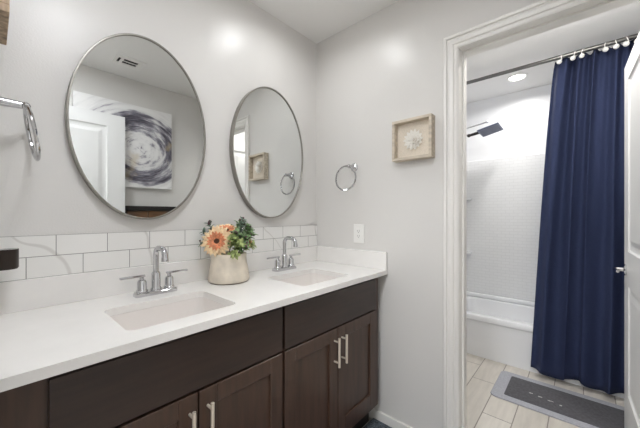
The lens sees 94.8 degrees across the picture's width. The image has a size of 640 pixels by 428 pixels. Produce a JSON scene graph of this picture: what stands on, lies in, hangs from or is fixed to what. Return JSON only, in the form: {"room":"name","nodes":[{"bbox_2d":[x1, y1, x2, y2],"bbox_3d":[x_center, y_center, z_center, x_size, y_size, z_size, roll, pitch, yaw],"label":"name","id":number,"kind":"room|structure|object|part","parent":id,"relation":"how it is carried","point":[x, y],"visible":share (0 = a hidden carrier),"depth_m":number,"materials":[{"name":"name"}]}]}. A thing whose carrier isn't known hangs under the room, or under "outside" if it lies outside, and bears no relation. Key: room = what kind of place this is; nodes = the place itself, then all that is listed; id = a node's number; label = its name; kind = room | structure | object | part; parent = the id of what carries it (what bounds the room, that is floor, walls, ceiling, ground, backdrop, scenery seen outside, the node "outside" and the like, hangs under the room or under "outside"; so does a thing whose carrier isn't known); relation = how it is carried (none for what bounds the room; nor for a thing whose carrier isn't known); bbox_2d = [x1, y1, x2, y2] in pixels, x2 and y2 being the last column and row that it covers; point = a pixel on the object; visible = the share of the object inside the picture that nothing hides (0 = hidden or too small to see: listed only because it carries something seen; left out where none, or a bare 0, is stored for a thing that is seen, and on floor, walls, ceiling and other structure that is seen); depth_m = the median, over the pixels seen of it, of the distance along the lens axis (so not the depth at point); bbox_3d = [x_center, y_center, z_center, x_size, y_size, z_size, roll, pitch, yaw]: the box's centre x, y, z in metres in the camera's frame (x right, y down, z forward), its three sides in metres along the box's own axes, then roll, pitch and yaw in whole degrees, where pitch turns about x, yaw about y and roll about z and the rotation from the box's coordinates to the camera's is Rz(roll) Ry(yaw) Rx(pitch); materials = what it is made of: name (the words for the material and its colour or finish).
{"room":"bathroom","nodes":[
{"label":"bathroom","id":0,"kind":"room"},
{"bbox_2d":[0,0,315,236],"bbox_3d":[-0.582,0.007,1.536,0.120,2.416,1.777,0,0,42],"label":"wall","id":1,"kind":"structure","parent":0,"point":[228,49],"depth_m":1.25,"materials":[{"name":"white paint"}]},
{"bbox_2d":[65,33,205,218],"bbox_3d":[-0.737,-0.362,1.245,0.032,0.764,0.518,0,0,42],"label":"oval mirror","id":2,"kind":"object","parent":1,"relation":"attached to","point":[135,124],"visible":1,"depth_m":1.20,"materials":[{"name":"grey glass"}]},
{"bbox_2d":[0,225,316,281],"bbox_3d":[-0.533,0.143,1.493,0.008,0.145,1.534,0,0,42],"label":"tile backsplash","id":3,"kind":"structure","parent":1,"relation":"attached to","point":[40,256],"depth_m":1.17,"materials":[{"name":"white tile"}]},
{"bbox_2d":[0,246,316,314],"bbox_3d":[-0.529,0.267,1.489,0.018,0.102,1.535,0,0,42],"label":"backsplash","id":4,"kind":"structure","parent":1,"relation":"attached to","point":[34,293],"depth_m":1.13,"materials":[{"name":"white tile"}]},
{"bbox_2d":[229,86,302,217],"bbox_3d":[-0.294,-0.362,1.738,0.032,0.764,0.518,0,0,42],"label":"oval mirror","id":5,"kind":"object","parent":1,"relation":"attached to","point":[266,148],"visible":1,"depth_m":1.70,"materials":[{"name":"grey glass"}]},
{"bbox_2d":[316,0,539,427],"bbox_3d":[0.666,0.007,1.532,1.745,2.416,0.120,0,0,42],"label":"wall","id":6,"kind":"structure","parent":0,"point":[385,68],"depth_m":1.66,"materials":[{"name":"white paint"}]},
{"bbox_2d":[335,163,357,190],"bbox_3d":[0.176,-0.235,1.841,0.160,0.178,0.072,0,0,42],"label":"towel ring","id":7,"kind":"object","parent":6,"relation":"attached to","point":[354,166],"visible":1,"depth_m":1.83,"materials":[{"name":"silver metal"}]},
{"bbox_3d":[0.200,-0.297,1.832,0.053,0.053,0.052,0,0,42],"label":"wall post","id":8,"kind":"part","parent":7,"relation":"part of","materials":[{"name":"silver metal"}]},
{"bbox_2d":[354,224,363,242],"bbox_3d":[0.240,0.117,1.825,0.076,0.116,0.009,0,0,42],"label":"wall outlet","id":9,"kind":"object","parent":6,"relation":"attached to","point":[358,228],"visible":1,"depth_m":1.82,"materials":[{"name":"white plastic"}]},
{"bbox_2d":[356,228,360,238],"bbox_3d":[0.239,0.117,1.823,0.034,0.066,0.002,0,0,42],"label":"receptacle","id":10,"kind":"object","parent":9,"relation":"attached to","point":[358,230],"depth_m":1.82,"materials":[{"name":"white plastic"}]},
{"bbox_2d":[369,408,411,427],"bbox_3d":[0.310,1.184,1.761,0.849,0.062,0.013,0,0,42],"label":"baseboard","id":11,"kind":"structure","parent":6,"relation":"attached to","point":[382,417],"depth_m":1.69,"materials":[{"name":"white paint"}]},
{"bbox_2d":[392,113,434,162],"bbox_3d":[0.495,-0.402,1.570,0.219,0.218,0.050,0,0,42],"label":"shadow box","id":12,"kind":"object","parent":6,"relation":"attached to","point":[413,138],"visible":1,"depth_m":1.57,"materials":[{"name":"brown wood"}]},
{"bbox_2d":[443,0,593,427],"bbox_3d":[0.907,0.167,1.221,0.768,2.096,0.022,0,0,42],"label":"trim","id":13,"kind":"structure","parent":6,"relation":"attached to","point":[541,9],"depth_m":1.45,"materials":[{"name":"white paint"}]},
{"bbox_2d":[459,0,639,427],"bbox_3d":[0.963,0.190,1.266,0.688,2.050,0.128,0,0,42],"label":"trim","id":14,"kind":"structure","parent":6,"relation":"attached to","point":[595,7],"depth_m":1.44,"materials":[{"name":"white paint"}]},
{"bbox_2d":[612,31,639,427],"bbox_3d":[1.498,0.192,1.371,0.146,2.030,0.732,0,0,40],"label":"door","id":15,"kind":"structure","parent":6,"relation":"in","point":[630,269],"depth_m":1.50,"materials":[{"name":"white paint"}]},
{"bbox_3d":[1.661,0.302,1.630,0.047,0.064,0.064,0,0,40],"label":"handle","id":16,"kind":"part","parent":15,"relation":"part of","materials":[{"name":"silver metal"}]},
{"bbox_2d":[249,0,639,102],"bbox_3d":[0.006,-1.251,0.265,2.750,0.100,6.750,0,0,42],"label":"ceiling","id":17,"kind":"structure","parent":0,"point":[317,20],"depth_m":1.96,"materials":[{"name":"white paint"}]},
{"bbox_2d":[506,73,527,81],"bbox_3d":[1.718,-1.196,2.567,0.160,0.008,0.160,0,0,42],"label":"recessed light","id":18,"kind":"object","parent":17,"relation":"in","point":[519,76],"visible":1,"depth_m":2.57,"materials":[{"name":"white plastic"}]},
{"bbox_2d":[467,121,503,136],"bbox_3d":[1.514,-0.823,2.856,0.424,0.129,0.220,0,0,42],"label":"shower","id":19,"kind":"object","parent":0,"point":[496,127],"visible":0.87,"depth_m":2.78,"materials":[{"name":"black metal"}]},
{"bbox_3d":[1.605,-0.797,2.774,0.180,0.063,0.220,0,0,42],"label":"plate","id":20,"kind":"part","parent":19,"relation":"part of","materials":[{"name":"grey metal"}]},
{"bbox_2d":[362,353,623,427],"bbox_3d":[0.006,1.265,0.265,2.750,0.100,6.750,0,0,42],"label":"floor","id":21,"kind":"structure","parent":0,"point":[484,410],"depth_m":1.92,"materials":[{"name":"beige tile"}]},
{"bbox_2d":[0,307,281,427],"bbox_3d":[-0.574,0.779,1.014,0.555,0.871,0.764,0,0,42],"label":"vanity cabinet","id":22,"kind":"object","parent":21,"relation":"on","point":[229,375],"visible":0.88,"depth_m":0.84,"materials":[{"name":"brown wood"}]},
{"bbox_3d":[-0.483,0.785,0.767,0.018,0.504,0.331,0,0,42],"label":"door","id":23,"kind":"part","parent":22,"relation":"part of","materials":[{"name":"brown wood"}]},
{"bbox_3d":[-0.370,0.633,0.853,0.035,0.133,0.011,0,0,42],"label":"handle","id":24,"kind":"part","parent":22,"relation":"part of","materials":[{"name":"silver metal"}]},
{"bbox_2d":[0,246,387,391],"bbox_3d":[-0.328,0.280,1.310,0.558,0.127,1.536,0,0,42],"label":"countertop","id":25,"kind":"structure","parent":22,"relation":"on","point":[51,326],"depth_m":1.02,"materials":[{"name":"white stone"}]},
{"bbox_2d":[119,246,187,297],"bbox_3d":[-0.634,0.220,1.165,0.130,0.195,0.252,0,0,42],"label":"faucet","id":26,"kind":"object","parent":25,"relation":"on","point":[142,291],"visible":1,"depth_m":1.18,"materials":[{"name":"silver metal"}]},
{"bbox_3d":[-0.719,0.240,1.130,0.011,0.009,0.087,0,0,42],"label":"lever","id":27,"kind":"part","parent":26,"relation":"part of","materials":[{"name":"silver metal"}]},
{"bbox_3d":[-0.698,0.272,1.153,0.041,0.060,0.041,0,0,42],"label":"handle","id":28,"kind":"part","parent":26,"relation":"part of","materials":[{"name":"silver metal"}]},
{"bbox_3d":[-0.664,0.309,1.192,0.050,0.017,0.156,0,0,42],"label":"plate","id":29,"kind":"part","parent":26,"relation":"part of","materials":[{"name":"silver metal"}]},
{"bbox_3d":[-0.664,0.266,1.192,0.040,0.072,0.040,0,0,42],"label":"spout","id":30,"kind":"part","parent":26,"relation":"part of","materials":[{"name":"silver metal"}]},
{"bbox_3d":[-0.629,0.180,1.160,0.115,0.116,0.026,0,0,42],"label":"spout","id":31,"kind":"part","parent":26,"relation":"part of","materials":[{"name":"silver metal"}]},
{"bbox_3d":[-0.630,0.272,1.230,0.041,0.060,0.041,0,0,42],"label":"handle","id":32,"kind":"part","parent":26,"relation":"part of","materials":[{"name":"silver metal"}]},
{"bbox_3d":[-0.609,0.240,1.253,0.011,0.009,0.087,0,0,42],"label":"lever","id":33,"kind":"part","parent":26,"relation":"part of","materials":[{"name":"silver metal"}]},
{"bbox_2d":[110,297,226,329],"bbox_3d":[-0.507,0.402,1.016,0.301,0.116,0.371,0,0,42],"label":"sink","id":34,"kind":"object","parent":25,"relation":"in","point":[143,318],"visible":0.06,"depth_m":1.12,"materials":[{"name":"white porcelain"}]},
{"bbox_2d":[208,251,248,284],"bbox_3d":[-0.437,0.250,1.415,0.191,0.135,0.191,0,0,42],"label":"vase","id":35,"kind":"object","parent":25,"relation":"on","point":[224,270],"visible":0.9,"depth_m":1.34,"materials":[{"name":"beige ceramic"}]},
{"bbox_2d":[198,216,257,259],"bbox_3d":[-0.435,0.107,1.406,0.262,0.198,0.177,0,0,13],"label":"flower arrangement","id":36,"kind":"object","parent":35,"relation":"in","point":[219,238],"visible":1,"depth_m":1.36,"materials":[{"name":"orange plant"}]},
{"bbox_2d":[267,236,300,271],"bbox_3d":[-0.176,0.220,1.678,0.130,0.195,0.252,0,0,42],"label":"faucet","id":37,"kind":"object","parent":25,"relation":"on","point":[278,267],"visible":1,"depth_m":1.69,"materials":[{"name":"silver metal"}]},
{"bbox_3d":[-0.239,0.272,1.667,0.041,0.060,0.041,0,0,42],"label":"handle","id":38,"kind":"part","parent":37,"relation":"part of","materials":[{"name":"silver metal"}]},
{"bbox_3d":[-0.205,0.309,1.704,0.050,0.017,0.156,0,0,42],"label":"plate","id":39,"kind":"part","parent":37,"relation":"part of","materials":[{"name":"silver metal"}]},
{"bbox_3d":[-0.205,0.266,1.704,0.040,0.072,0.040,0,0,42],"label":"spout","id":40,"kind":"part","parent":37,"relation":"part of","materials":[{"name":"silver metal"}]},
{"bbox_3d":[-0.170,0.180,1.673,0.115,0.116,0.026,0,0,42],"label":"spout","id":41,"kind":"part","parent":37,"relation":"part of","materials":[{"name":"silver metal"}]},
{"bbox_3d":[-0.171,0.272,1.742,0.041,0.060,0.041,0,0,42],"label":"handle","id":42,"kind":"part","parent":37,"relation":"part of","materials":[{"name":"silver metal"}]},
{"bbox_2d":[277,273,339,285],"bbox_3d":[-0.056,0.402,1.521,0.301,0.116,0.377,0,0,42],"label":"sink","id":43,"kind":"object","parent":25,"relation":"in","point":[311,278],"visible":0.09,"depth_m":1.68,"materials":[{"name":"white ceramic"}]},
{"bbox_3d":[-0.332,0.633,0.894,0.035,0.133,0.011,0,0,42],"label":"handle","id":44,"kind":"part","parent":22,"relation":"part of","materials":[{"name":"silver metal"}]},
{"bbox_3d":[-0.260,0.785,1.016,0.018,0.504,0.329,0,0,42],"label":"door","id":45,"kind":"part","parent":22,"relation":"part of","materials":[{"name":"brown wood"}]},
{"bbox_2d":[281,277,377,427],"bbox_3d":[-0.076,0.779,1.571,0.555,0.871,0.730,0,0,42],"label":"vanity cabinet","id":46,"kind":"object","parent":21,"relation":"on","point":[329,352],"visible":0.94,"depth_m":1.35,"materials":[{"name":"brown wood"}]},
{"bbox_3d":[-0.033,0.785,1.271,0.018,0.504,0.328,0,0,42],"label":"door","id":47,"kind":"part","parent":46,"relation":"part of","materials":[{"name":"brown wood"}]},
{"bbox_3d":[0.081,0.442,1.399,0.018,0.166,0.670,0,0,42],"label":"drawer","id":48,"kind":"part","parent":46,"relation":"part of","materials":[{"name":"brown wood"}]},
{"bbox_3d":[0.080,0.633,1.356,0.035,0.133,0.011,0,0,42],"label":"handle","id":49,"kind":"part","parent":46,"relation":"part of","materials":[{"name":"silver metal"}]},
{"bbox_3d":[0.117,0.633,1.397,0.035,0.133,0.011,0,0,42],"label":"handle","id":50,"kind":"part","parent":46,"relation":"part of","materials":[{"name":"silver metal"}]},
{"bbox_3d":[0.192,0.785,1.522,0.018,0.504,0.338,0,0,42],"label":"door","id":51,"kind":"part","parent":46,"relation":"part of","materials":[{"name":"brown wood"}]},
{"bbox_2d":[363,418,391,427],"bbox_3d":[0.194,1.207,1.045,0.750,0.016,1.204,0,0,42],"label":"bath rug","id":52,"kind":"object","parent":21,"relation":"on","point":[373,423],"visible":1,"depth_m":1.68,"materials":[{"name":"fabric"}]},
{"bbox_2d":[467,295,623,398],"bbox_3d":[1.897,1.037,2.463,1.512,0.356,0.653,0,0,42],"label":"bathtub","id":53,"kind":"object","parent":21,"relation":"on","point":[498,331],"visible":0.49,"depth_m":2.47,"materials":[{"name":"white ceramic"}]},
{"bbox_2d":[490,371,623,427],"bbox_3d":[1.575,1.209,1.873,0.795,0.011,0.410,0,0,42],"label":"bath mat","id":54,"kind":"object","parent":21,"relation":"on","point":[574,408],"visible":0.92,"depth_m":1.89,"materials":[{"name":"grey fabric"}]},
{"bbox_2d":[467,84,551,161],"bbox_3d":[2.151,0.007,2.747,1.720,2.416,0.100,0,0,42],"label":"wall","id":55,"kind":"structure","parent":0,"point":[523,115],"depth_m":2.91,"materials":[{"name":"white paint"}]},
{"bbox_2d":[467,153,544,306],"bbox_3d":[1.905,0.144,2.473,1.519,1.428,0.634,0,0,42],"label":"tub surround","id":56,"kind":"object","parent":55,"relation":"attached to","point":[504,195],"visible":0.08,"depth_m":2.93,"materials":[{"name":"white tile"}]},
{"bbox_3d":[2.126,0.007,1.504,0.100,2.416,1.785,0,0,42],"label":"wall","id":57,"kind":"structure","parent":0,"visible":0},
{"bbox_2d":[467,33,638,84],"bbox_3d":[1.634,-1.123,2.169,1.519,0.048,0.048,0,0,42],"label":"curtain rod","id":58,"kind":"object","parent":57,"relation":"attached to","point":[631,37],"visible":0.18,"depth_m":2.11,"materials":[{"name":"silver metal"}]},
{"bbox_2d":[531,37,635,393],"bbox_3d":[1.899,0.022,1.967,0.809,2.326,0.163,0,0,42],"label":"shower curtain","id":59,"kind":"object","parent":58,"relation":"hanging from","point":[578,324],"visible":0.84,"depth_m":2.04,"materials":[{"name":"blue fabric"}]},
{"bbox_3d":[-0.455,0.007,0.312,1.700,2.416,0.120,0,0,42],"label":"wall","id":60,"kind":"structure","parent":0,"visible":0},
{"bbox_2d":[0,0,9,44],"bbox_3d":[-0.893,-0.629,0.812,0.220,0.222,0.043,0,0,42],"label":"picture","id":61,"kind":"object","parent":60,"relation":"attached to","point":[4,4],"visible":1,"depth_m":0.78},
{"bbox_2d":[0,248,18,270],"bbox_3d":[-0.951,0.134,0.882,0.061,0.060,0.069,0,0,42],"label":"dish","id":62,"kind":"object","parent":60,"relation":"attached to","point":[9,257],"visible":1,"depth_m":0.87,"materials":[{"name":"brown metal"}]},
{"bbox_2d":[0,97,40,160],"bbox_3d":[-0.929,-0.267,0.894,0.175,0.193,0.116,0,0,42],"label":"towel ring","id":63,"kind":"object","parent":60,"relation":"attached to","point":[26,107],"visible":1,"depth_m":0.89,"materials":[{"name":"silver metal"}]},
{"bbox_3d":[-0.943,-0.337,0.879,0.053,0.053,0.076,0,0,42],"label":"wall post","id":64,"kind":"part","parent":63,"relation":"part of","materials":[{"name":"silver metal"}]}
]}

